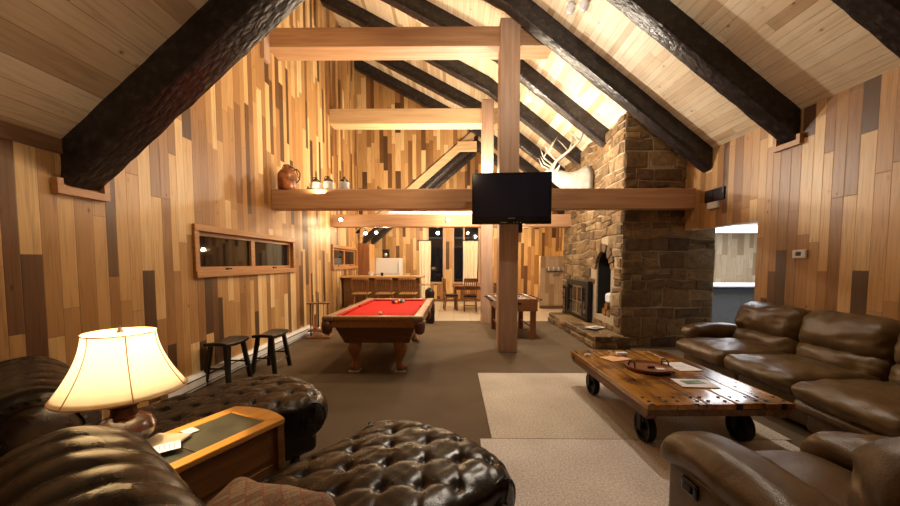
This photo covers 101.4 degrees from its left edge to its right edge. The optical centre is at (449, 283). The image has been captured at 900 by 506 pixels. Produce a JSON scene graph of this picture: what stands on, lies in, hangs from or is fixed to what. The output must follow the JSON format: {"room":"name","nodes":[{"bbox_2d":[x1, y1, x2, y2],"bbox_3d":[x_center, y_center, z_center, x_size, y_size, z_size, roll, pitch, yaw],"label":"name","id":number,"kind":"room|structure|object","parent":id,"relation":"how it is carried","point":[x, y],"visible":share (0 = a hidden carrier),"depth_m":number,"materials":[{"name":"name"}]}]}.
{"room":"lodge living room","nodes":[
{"label":"lodge living room","id":0,"kind":"room"},
{"bbox_2d":[0,0,207,138],"bbox_3d":[-1.232,-2.587,0.115,4.070,3.628,5.700,0,3,1],"label":"ceiling","id":1,"kind":"structure","parent":0,"point":[59,59],"depth_m":2.49,"materials":[{"name":"wood"}]},
{"bbox_2d":[60,0,303,189],"bbox_3d":[-1.097,-2.611,2.906,3.860,3.661,0.332,0,3,1],"label":"rafter","id":2,"kind":"object","parent":1,"relation":"attached to","point":[220,33],"visible":1,"depth_m":2.86,"materials":[{"name":"wood"}]},
{"bbox_2d":[0,0,370,418],"bbox_3d":[-3.086,-2.737,5.686,0.160,7.810,16.800,0,3,1],"label":"wall","id":3,"kind":"structure","parent":0,"point":[71,266],"depth_m":4.29,"materials":[{"name":"wood"}]},
{"bbox_2d":[0,120,62,153],"bbox_3d":[-3.053,-0.908,0.131,0.030,0.110,5.500,0,3,1],"label":"trim","id":4,"kind":"structure","parent":3,"relation":"attached to","point":[8,131],"depth_m":2.64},
{"bbox_2d":[51,177,110,201],"bbox_3d":[-3.011,-0.874,3.013,0.050,0.330,0.430,0,3,1],"label":"bracket","id":5,"kind":"object","parent":3,"relation":"attached to","point":[57,183],"visible":0.79,"depth_m":2.97,"materials":[{"name":"brown wood"}]},
{"bbox_2d":[161,325,312,400],"bbox_3d":[-2.968,1.061,5.829,0.077,0.170,3.950,0,3,1],"label":"baseboard heater","id":6,"kind":"object","parent":3,"relation":"attached to","point":[197,380],"visible":0.6,"depth_m":4.96,"materials":[{"name":"white metal"}]},
{"bbox_2d":[192,223,296,277],"bbox_3d":[-3.033,-0.468,5.681,0.150,0.640,2.730,0,3,1],"label":"window","id":7,"kind":"structure","parent":3,"relation":"in","point":[230,255],"depth_m":5.25,"materials":[{"name":"brown wood"}]},
{"bbox_2d":[261,34,269,63],"bbox_3d":[-2.978,-3.873,5.930,0.050,0.550,0.180,0,3,1],"label":"bracket","id":8,"kind":"object","parent":3,"relation":"attached to","point":[265,47],"visible":0.64,"depth_m":5.92,"materials":[{"name":"brown wood"}]},
{"bbox_2d":[332,244,357,269],"bbox_3d":[-2.980,-0.741,10.408,0.150,0.640,2.360,0,3,1],"label":"window","id":9,"kind":"structure","parent":3,"relation":"in","point":[343,258],"depth_m":10.34,"materials":[{"name":"brown wood"}]},
{"bbox_2d":[358,243,374,274],"bbox_3d":[-2.741,-0.802,12.145,0.370,1.040,0.820,0,3,1],"label":"upper cabinet","id":10,"kind":"object","parent":3,"relation":"attached to","point":[366,251],"visible":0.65,"depth_m":11.75,"materials":[{"name":"brown wood"}]},
{"bbox_2d":[332,214,571,227],"bbox_3d":[0.069,-1.597,9.348,6.070,0.310,0.250,0,3,1],"label":"cross beam","id":11,"kind":"structure","parent":3,"relation":"attached to","point":[387,220],"depth_m":9.24,"materials":[{"name":"brown wood"}]},
{"bbox_2d":[387,211,471,213],"bbox_3d":[-0.296,-1.797,9.346,2.600,0.091,0.100,0,3,1],"label":"strip","id":12,"kind":"object","parent":11,"relation":"on","point":[390,212],"visible":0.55,"depth_m":9.33,"materials":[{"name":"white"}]},
{"bbox_2d":[271,188,694,210],"bbox_3d":[0.535,-1.431,6.257,7.070,0.335,0.230,0,3,1],"label":"cross beam","id":13,"kind":"structure","parent":3,"relation":"attached to","point":[563,199],"depth_m":6.15,"materials":[{"name":"brown wood"}]},
{"bbox_2d":[277,164,300,188],"bbox_3d":[-2.762,-1.814,6.267,0.319,0.430,0.320,-3,5,-44],"label":"jug","id":14,"kind":"object","parent":13,"relation":"on","point":[286,177],"visible":0.88,"depth_m":6.15,"materials":[{"name":"ceramic"}]},
{"bbox_2d":[311,177,320,188],"bbox_3d":[-2.280,-1.707,6.267,0.162,0.216,0.160,0,3,1],"label":"jug","id":15,"kind":"object","parent":13,"relation":"on","point":[315,184],"visible":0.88,"depth_m":6.21,"materials":[{"name":"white ceramic"}]},
{"bbox_2d":[323,176,333,188],"bbox_3d":[-2.070,-1.717,6.265,0.176,0.235,0.174,0,3,1],"label":"jug","id":16,"kind":"object","parent":13,"relation":"on","point":[328,183],"visible":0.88,"depth_m":6.20,"materials":[{"name":"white ceramic"}]},
{"bbox_2d":[339,176,348,188],"bbox_3d":[-1.800,-1.712,6.262,0.169,0.226,0.167,0,3,1],"label":"jug","id":17,"kind":"object","parent":13,"relation":"on","point":[343,183],"visible":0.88,"depth_m":6.20,"materials":[{"name":"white ceramic"}]},
{"bbox_2d":[355,71,469,233],"bbox_3d":[-1.054,-4.276,11.685,3.970,5.534,0.100,0,3,1],"label":"wall","id":18,"kind":"structure","parent":0,"point":[386,159],"depth_m":11.64,"materials":[{"name":"wood"}]},
{"bbox_2d":[360,132,473,238],"bbox_3d":[-1.060,-3.143,11.675,3.620,3.420,0.050,0,3,1],"label":"trim","id":19,"kind":"structure","parent":18,"relation":"attached to","point":[447,157],"depth_m":11.62,"materials":[{"name":"brown wood"}]},
{"bbox_2d":[457,141,476,151],"bbox_3d":[0.529,-4.290,11.492,0.600,0.280,0.150,0,3,1],"label":"trim","id":20,"kind":"structure","parent":18,"relation":"attached to","point":[462,146],"depth_m":11.42,"materials":[{"name":"brown wood"}]},
{"bbox_2d":[356,132,475,233],"bbox_3d":[-1.091,-3.326,12.918,4.070,3.628,2.450,0,3,1],"label":"ceiling","id":21,"kind":"structure","parent":0,"point":[469,132],"depth_m":11.68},
{"bbox_2d":[363,135,477,242],"bbox_3d":[-0.992,-3.161,12.424,3.860,3.662,0.262,0,3,1],"label":"rafter","id":22,"kind":"object","parent":21,"relation":"attached to","point":[460,155],"visible":0.49,"depth_m":12.28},
{"bbox_2d":[371,152,475,243],"bbox_3d":[-0.979,-3.229,13.573,3.860,3.659,0.263,0,3,1],"label":"rafter","id":23,"kind":"object","parent":21,"relation":"attached to","point":[471,155],"visible":0.55,"depth_m":13.41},
{"bbox_2d":[333,0,500,107],"bbox_3d":[-1.152,-5.828,7.214,4.070,2.265,8.850,0,3,1],"label":"ceiling","id":24,"kind":"structure","parent":0,"point":[474,12],"depth_m":8.16,"materials":[{"name":"wood"}]},
{"bbox_2d":[320,0,488,94],"bbox_3d":[-1.033,-5.623,8.537,3.860,2.365,0.261,0,3,1],"label":"rafter","id":25,"kind":"object","parent":24,"relation":"attached to","point":[461,71],"visible":0.62,"depth_m":8.43,"materials":[{"name":"wood"}]},
{"bbox_2d":[339,26,481,107],"bbox_3d":[-1.017,-5.706,9.974,3.860,2.365,0.262,0,3,1],"label":"rafter","id":26,"kind":"object","parent":24,"relation":"attached to","point":[401,67],"visible":0.59,"depth_m":9.87,"materials":[{"name":"wood"}]},
{"bbox_2d":[354,60,479,136],"bbox_3d":[-1.001,-5.788,11.402,3.860,2.367,0.263,0,3,1],"label":"rafter","id":27,"kind":"object","parent":24,"relation":"attached to","point":[364,68],"visible":0.68,"depth_m":11.27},
{"bbox_2d":[380,0,494,61],"bbox_3d":[-1.049,-5.539,7.099,3.860,2.368,0.261,0,3,1],"label":"rafter","id":28,"kind":"object","parent":24,"relation":"attached to","point":[426,12],"visible":0.44,"depth_m":6.99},
{"bbox_2d":[483,0,506,11],"bbox_3d":[-1.064,-5.455,5.662,3.860,2.370,0.261,0,3,1],"label":"rafter","id":29,"kind":"object","parent":24,"relation":"attached to","point":[500,4],"visible":1,"depth_m":5.71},
{"bbox_2d":[374,151,558,298],"bbox_3d":[0.622,-2.919,14.124,7.270,7.200,0.150,0,3,1],"label":"wall","id":30,"kind":"structure","parent":0,"point":[533,243],"depth_m":14.14,"materials":[{"name":"wood"}]},
{"bbox_2d":[427,228,444,283],"bbox_3d":[-0.548,-1.125,14.186,0.690,2.230,0.100,0,3,1],"label":"window","id":31,"kind":"structure","parent":30,"relation":"in","point":[438,241],"depth_m":14.21,"materials":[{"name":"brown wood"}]},
{"bbox_2d":[417,240,431,297],"bbox_3d":[-0.965,-0.505,14.111,0.560,2.342,0.114,0,3,1],"label":"curtain","id":32,"kind":"object","parent":31,"relation":"hanging from","point":[424,245],"visible":0.8,"depth_m":14.08,"materials":[{"name":"beige fabric"}]},
{"bbox_2d":[452,228,479,283],"bbox_3d":[0.621,-1.124,14.173,1.070,2.230,0.100,0,3,1],"label":"window","id":33,"kind":"structure","parent":30,"relation":"in","point":[458,234],"depth_m":14.18,"materials":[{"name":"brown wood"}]},
{"bbox_2d":[461,240,478,284],"bbox_3d":[0.775,-0.804,14.072,0.680,1.742,0.118,0,3,1],"label":"curtain","id":34,"kind":"object","parent":33,"relation":"hanging from","point":[470,247],"visible":0.8,"depth_m":14.06,"materials":[{"name":"beige fabric"}]},
{"bbox_2d":[434,299,538,301],"bbox_3d":[1.706,0.631,14.227,4.900,0.100,0.030,0,3,1],"label":"baseboard","id":35,"kind":"structure","parent":30,"relation":"attached to","point":[462,300],"depth_m":14.22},
{"bbox_2d":[191,301,813,465],"bbox_3d":[0.805,1.206,5.971,7.920,0.104,17.000,0,3,1],"label":"floor","id":36,"kind":"structure","parent":0,"point":[439,386],"depth_m":5.13,"materials":[{"name":"brown carpet"}]},
{"bbox_2d":[0,356,327,463],"bbox_3d":[-1.757,0.880,2.425,1.015,0.964,1.801,3,4,39],"label":"chaise","id":37,"kind":"object","parent":36,"relation":"on","point":[27,383],"visible":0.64,"depth_m":2.35,"materials":[{"name":"brown leather"}]},
{"bbox_2d":[146,406,284,503],"bbox_3d":[-1.262,1.076,1.754,0.410,0.650,0.905,2,4,25],"label":"end table","id":38,"kind":"object","parent":36,"relation":"on","point":[230,444],"visible":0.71,"depth_m":1.83,"materials":[{"name":"brown wood"}]},
{"bbox_2d":[44,327,187,438],"bbox_3d":[-1.472,0.473,1.656,0.478,0.565,0.478,0,3,1],"label":"table lamp","id":39,"kind":"object","parent":38,"relation":"on","point":[116,370],"visible":0.91,"depth_m":1.54,"materials":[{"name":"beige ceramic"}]},
{"bbox_2d":[147,433,191,452],"bbox_3d":[-1.352,0.743,1.726,0.170,0.014,0.170,0,3,1],"label":"book","id":40,"kind":"object","parent":38,"relation":"on","point":[159,438],"visible":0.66,"depth_m":1.75,"materials":[{"name":"beige paper"}]},
{"bbox_2d":[153,440,180,452],"bbox_3d":[-1.282,0.737,1.659,0.110,0.002,0.090,-3,4,-38],"label":"paper sheet","id":41,"kind":"object","parent":40,"relation":"on","point":[174,445],"visible":0.93,"depth_m":1.67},
{"bbox_2d":[180,427,198,432],"bbox_3d":[-1.315,0.742,1.860,0.070,0.002,0.056,2,4,29],"label":"paper sheet","id":42,"kind":"object","parent":38,"relation":"on","point":[192,429],"visible":0.95,"depth_m":1.86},
{"bbox_2d":[203,335,252,386],"bbox_3d":[-2.810,0.964,4.654,0.352,0.539,0.479,0,3,3],"label":"stool","id":43,"kind":"object","parent":36,"relation":"on","point":[226,343],"visible":1,"depth_m":4.48,"materials":[{"name":"black paint"}]},
{"bbox_2d":[0,420,515,505],"bbox_3d":[-0.521,0.934,1.488,1.017,0.964,1.798,3,4,39],"label":"chaise","id":44,"kind":"object","parent":36,"relation":"on","point":[387,462],"visible":0.93,"depth_m":1.51,"materials":[{"name":"brown leather"}]},
{"bbox_2d":[206,477,335,505],"bbox_3d":[-0.649,0.815,1.156,0.489,0.273,0.374,1,4,24],"label":"throw pillow","id":45,"kind":"object","parent":44,"relation":"on","point":[241,491],"visible":1,"depth_m":1.20,"materials":[{"name":"fabric"}]},
{"bbox_2d":[251,329,291,373],"bbox_3d":[-2.504,0.934,5.160,0.352,0.539,0.479,0,3,2],"label":"stool","id":46,"kind":"object","parent":36,"relation":"on","point":[270,334],"visible":1,"depth_m":4.99,"materials":[{"name":"black paint"}]},
{"bbox_2d":[305,302,333,338],"bbox_3d":[-2.619,0.723,7.383,0.480,0.705,0.320,0,3,-5],"label":"cue rack","id":47,"kind":"object","parent":36,"relation":"on","point":[311,336],"visible":0.71,"depth_m":7.34,"materials":[{"name":"brown wood"}]},
{"bbox_2d":[306,302,330,303],"bbox_3d":[-2.619,0.384,7.364,0.440,0.025,0.180,0,3,-5],"label":"shelf","id":48,"kind":"object","parent":47,"relation":"attached to","point":[308,302],"depth_m":7.29,"materials":[{"name":"brown wood"}]},
{"bbox_2d":[350,278,371,303],"bbox_3d":[-2.314,0.387,9.664,0.478,1.117,0.469,0,3,0],"label":"bar stool","id":49,"kind":"object","parent":36,"relation":"on","point":[366,293],"visible":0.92,"depth_m":9.47,"materials":[{"name":"brown wood"}]},
{"bbox_2d":[321,298,434,371],"bbox_3d":[-0.994,0.749,6.045,1.364,0.807,2.540,0,3,1],"label":"pool table","id":50,"kind":"object","parent":36,"relation":"on","point":[358,323],"visible":1,"depth_m":5.02,"materials":[{"name":"brown wood"}]},
{"bbox_2d":[374,278,394,297],"bbox_3d":[-1.695,0.387,9.657,0.478,1.117,0.469,0,3,4],"label":"bar stool","id":51,"kind":"object","parent":36,"relation":"on","point":[375,279],"visible":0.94,"depth_m":9.46,"materials":[{"name":"brown wood"}]},
{"bbox_2d":[341,275,430,307],"bbox_3d":[-1.738,0.339,10.256,2.400,1.140,0.720,0,3,1],"label":"bar counter","id":52,"kind":"object","parent":36,"relation":"on","point":[348,297],"depth_m":10.03,"materials":[{"name":"wood"}]},
{"bbox_2d":[376,258,402,274],"bbox_3d":[-2.128,-0.093,12.969,0.840,1.630,0.762,0,3,1],"label":"refrigerator","id":53,"kind":"object","parent":36,"relation":"on","point":[387,266],"visible":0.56,"depth_m":12.60,"materials":[{"name":"white metal"}]},
{"bbox_2d":[382,249,389,257],"bbox_3d":[-2.238,-1.052,12.844,0.220,0.300,0.223,0,3,1],"label":"coffee maker","id":54,"kind":"object","parent":53,"relation":"on","point":[386,252],"visible":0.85,"depth_m":12.74,"materials":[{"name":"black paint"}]},
{"bbox_2d":[398,278,417,297],"bbox_3d":[-1.095,0.388,9.651,0.478,1.117,0.469,0,3,3],"label":"bar stool","id":55,"kind":"object","parent":36,"relation":"on","point":[401,293],"visible":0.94,"depth_m":9.45,"materials":[{"name":"brown wood"}]},
{"bbox_2d":[425,287,434,323],"bbox_3d":[-0.502,0.552,9.150,0.205,0.941,0.315,-2,4,-28],"label":"bag","id":56,"kind":"object","parent":36,"relation":"on","point":[429,293],"visible":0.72,"depth_m":9.04,"materials":[{"name":"leather"}]},
{"bbox_2d":[442,277,457,310],"bbox_3d":[-0.006,0.312,11.683,0.470,1.030,0.420,0,3,-8],"label":"dining chair","id":57,"kind":"object","parent":36,"relation":"on","point":[446,295],"visible":0.91,"depth_m":11.52,"materials":[{"name":"brown wood"}]},
{"bbox_2d":[463,278,476,311],"bbox_3d":[0.625,0.328,11.397,0.420,1.030,0.470,0,3,1],"label":"dining chair","id":58,"kind":"object","parent":36,"relation":"on","point":[466,280],"visible":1,"depth_m":11.22,"materials":[{"name":"brown wood"}]},
{"bbox_2d":[452,285,494,308],"bbox_3d":[0.753,0.421,12.137,1.360,0.760,0.840,0,3,1],"label":"dining table","id":59,"kind":"object","parent":36,"relation":"on","point":[457,287],"visible":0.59,"depth_m":11.78,"materials":[{"name":"brown wood"}]},
{"bbox_2d":[480,99,493,323],"bbox_3d":[0.911,-1.726,9.066,0.280,5.400,0.280,0,3,1],"label":"timber post","id":60,"kind":"object","parent":36,"relation":"on","point":[487,126],"visible":0.63,"depth_m":8.96,"materials":[{"name":"brown wood"}]},
{"bbox_2d":[329,108,497,129],"bbox_3d":[-0.831,-4.123,9.207,4.270,0.370,0.400,0,3,1],"label":"beam","id":61,"kind":"structure","parent":60,"relation":"attached to","point":[415,118],"depth_m":9.02,"materials":[{"name":"brown wood"}]},
{"bbox_2d":[496,18,520,351],"bbox_3d":[0.969,-1.558,6.170,0.320,5.400,0.320,0,3,1],"label":"timber post","id":62,"kind":"object","parent":36,"relation":"on","point":[510,29],"visible":0.71,"depth_m":5.99,"materials":[{"name":"brown wood"}]},
{"bbox_2d":[269,26,550,60],"bbox_3d":[-0.658,-4.039,6.195,4.684,0.310,0.420,0,3,1],"label":"beam","id":63,"kind":"structure","parent":62,"relation":"attached to","point":[465,42],"depth_m":6.00,"materials":[{"name":"brown wood"}]},
{"bbox_2d":[472,172,551,224],"bbox_3d":[0.964,-1.334,5.846,1.220,0.790,0.352,0,3,5],"label":"television","id":64,"kind":"object","parent":62,"relation":"attached to","point":[504,198],"visible":1,"depth_m":5.68,"materials":[{"name":"black plastic"}]},
{"bbox_2d":[484,293,541,339],"bbox_3d":[1.305,0.652,7.785,1.080,0.800,1.324,0,3,-1],"label":"foosball table","id":65,"kind":"object","parent":36,"relation":"on","point":[525,302],"visible":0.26,"depth_m":7.21,"materials":[{"name":"brown wood"}]},
{"bbox_2d":[548,112,715,348],"bbox_3d":[3.562,-1.007,8.019,2.154,4.085,3.596,0,3,1],"label":"stone chimney","id":66,"kind":"object","parent":36,"relation":"on","point":[657,274],"visible":0.69,"depth_m":6.46,"materials":[{"name":"brown stone"}]},
{"bbox_2d":[562,285,567,312],"bbox_3d":[2.903,0.364,9.225,0.183,0.690,0.180,0,3,1],"label":"tools","id":67,"kind":"object","parent":66,"relation":"on","point":[563,286],"visible":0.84,"depth_m":9.22,"materials":[{"name":"metal"}]},
{"bbox_2d":[539,130,594,187],"bbox_3d":[2.402,-2.653,7.884,1.253,1.696,0.808,0,3,1],"label":"deer mount","id":68,"kind":"object","parent":66,"relation":"attached to","point":[584,177],"visible":0.56,"depth_m":7.74,"materials":[{"name":"white fur"}]},
{"bbox_2d":[566,279,591,320],"bbox_3d":[2.953,0.325,8.511,0.080,0.840,1.480,0,3,1],"label":"doors","id":69,"kind":"structure","parent":66,"relation":"attached to","point":[578,292],"depth_m":8.36,"materials":[{"name":"metal"}]},
{"bbox_2d":[478,373,790,440],"bbox_3d":[1.624,1.262,4.037,2.520,0.014,1.860,0,3,1],"label":"area rug","id":70,"kind":"object","parent":36,"relation":"on","point":[517,405],"visible":0.74,"depth_m":3.63,"materials":[{"name":"carpet"}]},
{"bbox_2d":[571,350,794,441],"bbox_3d":[2.024,1.060,3.624,1.117,0.437,1.734,0,3,-1],"label":"coffee table","id":71,"kind":"object","parent":70,"relation":"on","point":[651,396],"visible":0.91,"depth_m":3.05,"materials":[{"name":"brown wood"}]},
{"bbox_2d":[600,356,631,361],"bbox_3d":[1.824,0.818,4.054,0.260,0.004,0.200,-1,4,-19],"label":"paper sheet","id":72,"kind":"object","parent":71,"relation":"on","point":[610,358],"visible":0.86,"depth_m":4.03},
{"bbox_2d":[625,358,673,374],"bbox_3d":[1.970,0.792,3.650,0.430,0.102,0.430,-1,3,-11],"label":"round tray","id":73,"kind":"object","parent":71,"relation":"on","point":[640,366],"visible":0.99,"depth_m":3.66,"materials":[{"name":"brown wood"}]},
{"bbox_2d":[665,362,702,370],"bbox_3d":[2.341,0.836,3.729,0.230,0.004,0.300,0,3,-5],"label":"paper sheet","id":74,"kind":"object","parent":71,"relation":"on","point":[680,366],"visible":0.89,"depth_m":3.69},
{"bbox_2d":[670,378,719,387],"bbox_3d":[2.135,0.866,3.212,0.300,0.004,0.220,0,3,6],"label":"paper sheet","id":75,"kind":"object","parent":71,"relation":"on","point":[678,381],"visible":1,"depth_m":3.17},
{"bbox_2d":[681,380,706,383],"bbox_3d":[2.135,0.862,3.232,0.180,0.003,0.090,0,3,-5],"label":"leaflet","id":76,"kind":"object","parent":75,"relation":"on","point":[683,381],"visible":1,"depth_m":3.22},
{"bbox_2d":[480,439,799,505],"bbox_3d":[1.522,1.374,2.106,2.560,0.014,2.000,0,3,1],"label":"area rug","id":77,"kind":"object","parent":36,"relation":"on","point":[543,472],"visible":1,"depth_m":2.65,"materials":[{"name":"carpet"}]},
{"bbox_2d":[660,431,899,505],"bbox_3d":[1.635,0.894,1.431,1.082,0.956,1.128,0,3,-1],"label":"leather recliner","id":78,"kind":"object","parent":77,"relation":"on","point":[830,468],"visible":1,"depth_m":1.54,"materials":[{"name":"brown leather"}]},
{"bbox_2d":[754,450,851,505],"bbox_3d":[1.633,0.971,1.562,0.560,0.254,0.844,0,3,-1],"label":"seat cushion","id":79,"kind":"object","parent":78,"relation":"on","point":[829,472],"depth_m":1.70,"materials":[{"name":"brown leather"}]},
{"bbox_2d":[847,437,899,505],"bbox_3d":[1.636,0.648,1.069,0.789,0.422,0.430,0,3,-1],"label":"cushion","id":80,"kind":"object","parent":78,"relation":"on","point":[875,479],"depth_m":1.11,"materials":[{"name":"brown leather"}]},
{"bbox_2d":[676,301,899,436],"bbox_3d":[3.477,0.762,3.576,1.257,0.977,3.164,0,3,1],"label":"leather sofa","id":81,"kind":"object","parent":36,"relation":"on","point":[840,371],"visible":0.94,"depth_m":3.39,"materials":[{"name":"leather"}]},
{"bbox_2d":[676,337,785,367],"bbox_3d":[3.392,0.812,4.432,0.933,0.281,0.892,0,3,1],"label":"seat cushion","id":82,"kind":"object","parent":81,"relation":"on","point":[710,351],"depth_m":4.28,"materials":[{"name":"brown leather"}]},
{"bbox_2d":[732,328,799,353],"bbox_3d":[3.819,0.698,4.420,0.372,0.326,0.885,0,3,1],"label":"lumbar cushion","id":83,"kind":"object","parent":81,"relation":"on","point":[782,342],"depth_m":4.20,"materials":[{"name":"brown leather"}]},
{"bbox_2d":[735,301,811,340],"bbox_3d":[3.887,0.456,4.406,0.451,0.450,0.908,0,3,1],"label":"cushion","id":84,"kind":"object","parent":81,"relation":"on","point":[757,320],"depth_m":4.29,"materials":[{"name":"brown leather"}]},
{"bbox_2d":[724,354,882,394],"bbox_3d":[3.375,0.863,3.575,0.933,0.287,0.861,0,3,1],"label":"seat cushion","id":85,"kind":"object","parent":81,"relation":"on","point":[776,373],"depth_m":3.42,"materials":[{"name":"brown leather"}]},
{"bbox_2d":[791,379,899,436],"bbox_3d":[3.307,0.914,2.725,0.933,0.279,0.858,0,3,1],"label":"seat cushion","id":86,"kind":"object","parent":81,"relation":"on","point":[859,406],"depth_m":2.72,"materials":[{"name":"brown leather"}]},
{"bbox_2d":[796,342,896,381],"bbox_3d":[3.805,0.745,3.557,0.373,0.334,0.854,0,3,1],"label":"lumbar cushion","id":87,"kind":"object","parent":81,"relation":"on","point":[873,364],"depth_m":3.35,"materials":[{"name":"brown leather"}]},
{"bbox_2d":[798,310,899,362],"bbox_3d":[3.872,0.507,3.547,0.451,0.465,0.891,0,3,1],"label":"cushion","id":88,"kind":"object","parent":81,"relation":"on","point":[829,336],"depth_m":3.42,"materials":[{"name":"brown leather"}]},
{"bbox_2d":[889,364,899,384],"bbox_3d":[3.804,0.794,2.717,0.381,0.321,0.849,0,3,1],"label":"lumbar cushion","id":89,"kind":"object","parent":81,"relation":"on","point":[894,369],"depth_m":3.02,"materials":[{"name":"brown leather"}]},
{"bbox_2d":[894,334,899,364],"bbox_3d":[3.870,0.555,2.693,0.440,0.460,0.888,0,3,1],"label":"cushion","id":90,"kind":"object","parent":81,"relation":"on","point":[896,336],"depth_m":3.04,"materials":[{"name":"brown leather"}]},
{"bbox_2d":[539,256,563,308],"bbox_3d":[3.532,-0.053,12.024,1.200,1.720,0.150,0,3,1],"label":"wall","id":91,"kind":"structure","parent":0,"point":[550,286],"depth_m":11.98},
{"bbox_2d":[548,267,559,274],"bbox_3d":[3.431,-0.414,11.894,0.600,0.275,0.130,0,3,1],"label":"rack","id":92,"kind":"object","parent":91,"relation":"attached to","point":[553,273],"visible":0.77,"depth_m":11.87,"materials":[{"name":"wood"}]},
{"bbox_2d":[478,0,899,171],"bbox_3d":[2.564,-3.328,5.640,3.400,2.786,16.900,0,3,1],"label":"ceiling","id":93,"kind":"structure","parent":0,"point":[811,52],"depth_m":4.78,"materials":[{"name":"wood"}]},
{"bbox_2d":[480,129,558,188],"bbox_3d":[2.524,-3.524,11.504,3.190,2.830,0.264,0,3,1],"label":"rafter","id":94,"kind":"object","parent":93,"relation":"attached to","point":[525,166],"visible":0.21,"depth_m":11.37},
{"bbox_2d":[477,140,564,213],"bbox_3d":[2.540,-3.606,12.941,3.190,2.833,0.262,0,3,1],"label":"rafter","id":95,"kind":"object","parent":93,"relation":"attached to","point":[479,142],"visible":0.09,"depth_m":12.79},
{"bbox_2d":[497,129,565,170],"bbox_3d":[2.508,-3.441,10.065,3.190,2.830,0.263,0,3,1],"label":"rafter","id":96,"kind":"object","parent":93,"relation":"attached to","point":[525,144],"visible":0.23,"depth_m":9.94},
{"bbox_2d":[488,77,581,165],"bbox_3d":[1.992,-3.750,8.613,2.190,2.046,0.262,0,3,1],"label":"rafter","id":97,"kind":"object","parent":93,"relation":"attached to","point":[528,117],"visible":0.7,"depth_m":8.50,"materials":[{"name":"wood"}]},
{"bbox_2d":[495,59,608,146],"bbox_3d":[1.976,-3.665,7.175,2.190,2.049,0.262,0,3,1],"label":"rafter","id":98,"kind":"object","parent":93,"relation":"attached to","point":[530,78],"visible":0.73,"depth_m":7.07,"materials":[{"name":"wood"}]},
{"bbox_2d":[566,0,575,14],"bbox_3d":[1.679,-3.874,5.117,0.136,0.230,0.134,0,3,1],"label":"globe","id":99,"kind":"object","parent":93,"relation":"attached to","point":[570,8],"visible":0.99,"depth_m":5.08,"materials":[{"name":"white glass"}]},
{"bbox_2d":[579,0,589,11],"bbox_3d":[1.796,-3.768,4.921,0.136,0.230,0.134,0,3,1],"label":"globe","id":100,"kind":"object","parent":93,"relation":"attached to","point":[584,5],"visible":1,"depth_m":4.88,"materials":[{"name":"white glass"}]},
{"bbox_2d":[505,0,712,172],"bbox_3d":[2.460,-3.190,5.754,3.190,2.835,0.262,0,3,1],"label":"rafter","id":101,"kind":"object","parent":93,"relation":"attached to","point":[527,13],"visible":0.99,"depth_m":5.65,"materials":[{"name":"wood"}]},
{"bbox_2d":[607,0,800,143],"bbox_3d":[2.445,-3.106,4.316,3.190,2.837,0.263,0,3,1],"label":"rafter","id":102,"kind":"object","parent":93,"relation":"attached to","point":[663,21],"visible":1,"depth_m":4.24,"materials":[{"name":"wood"}]},
{"bbox_2d":[831,0,899,57],"bbox_3d":[2.429,-3.024,2.878,3.190,2.835,0.263,0,3,1],"label":"rafter","id":103,"kind":"object","parent":93,"relation":"attached to","point":[881,18],"visible":1,"depth_m":2.94,"materials":[{"name":"wood"}]},
{"bbox_2d":[558,66,899,320],"bbox_3d":[4.144,-0.462,5.738,0.160,3.261,16.800,0,3,1],"label":"wall","id":104,"kind":"structure","parent":0,"point":[834,196],"depth_m":3.96,"materials":[{"name":"wood"}]},
{"bbox_2d":[707,201,719,209],"bbox_3d":[4.038,-1.208,5.646,0.050,0.100,0.220,0,3,1],"label":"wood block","id":105,"kind":"object","parent":104,"relation":"attached to","point":[716,204],"visible":1,"depth_m":5.60,"materials":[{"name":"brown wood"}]},
{"bbox_2d":[704,186,724,202],"bbox_3d":[4.048,-1.362,5.637,0.030,0.190,0.420,0,3,1],"label":"wall speaker","id":106,"kind":"object","parent":104,"relation":"in","point":[716,194],"visible":1,"depth_m":5.61,"materials":[{"name":"black paint"}]},
{"bbox_2d":[772,133,803,152],"bbox_3d":[4.024,-1.782,4.380,0.050,0.330,0.360,0,3,1],"label":"bracket","id":107,"kind":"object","parent":104,"relation":"attached to","point":[777,147],"visible":0.79,"depth_m":4.36,"materials":[{"name":"brown wood"}]},
{"bbox_2d":[792,249,807,257],"bbox_3d":[4.031,-0.345,4.243,0.033,0.100,0.170,0,3,1],"label":"thermostat","id":108,"kind":"object","parent":104,"relation":"attached to","point":[795,253],"visible":1,"depth_m":4.23,"materials":[{"name":"white plastic"}]},
{"bbox_2d":[713,233,756,281],"bbox_3d":[6.889,-0.259,10.377,4.450,2.320,0.100,0,3,1],"label":"wall","id":109,"kind":"structure","parent":0,"point":[735,253],"depth_m":10.29,"materials":[{"name":"wood"}]},
{"bbox_3d":[6.709,-1.280,7.065,4.740,0.100,7.600,0,3,1],"label":"ceiling","id":110,"kind":"structure","parent":0,"visible":0},
{"bbox_2d":[715,225,757,232],"bbox_3d":[6.897,-1.303,8.764,3.800,0.050,1.400,0,3,1],"label":"light trim","id":111,"kind":"object","parent":110,"relation":"attached to","point":[737,228],"visible":0.21,"depth_m":8.54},
{"bbox_3d":[6.929,1.137,7.202,4.300,0.100,7.600,0,3,1],"label":"floor","id":112,"kind":"structure","parent":0,"visible":0},
{"bbox_2d":[712,282,754,323],"bbox_3d":[5.988,0.517,8.043,2.480,1.040,1.170,0,3,1],"label":"counter","id":113,"kind":"object","parent":112,"relation":"on","point":[728,297],"depth_m":7.57,"materials":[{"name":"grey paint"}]},
{"bbox_2d":[713,282,754,286],"bbox_3d":[5.988,0.013,8.014,2.480,0.030,1.170,0,3,1],"label":"countertop","id":114,"kind":"structure","parent":113,"relation":"on","point":[715,284],"depth_m":7.79,"materials":[{"name":"white ceramic"}]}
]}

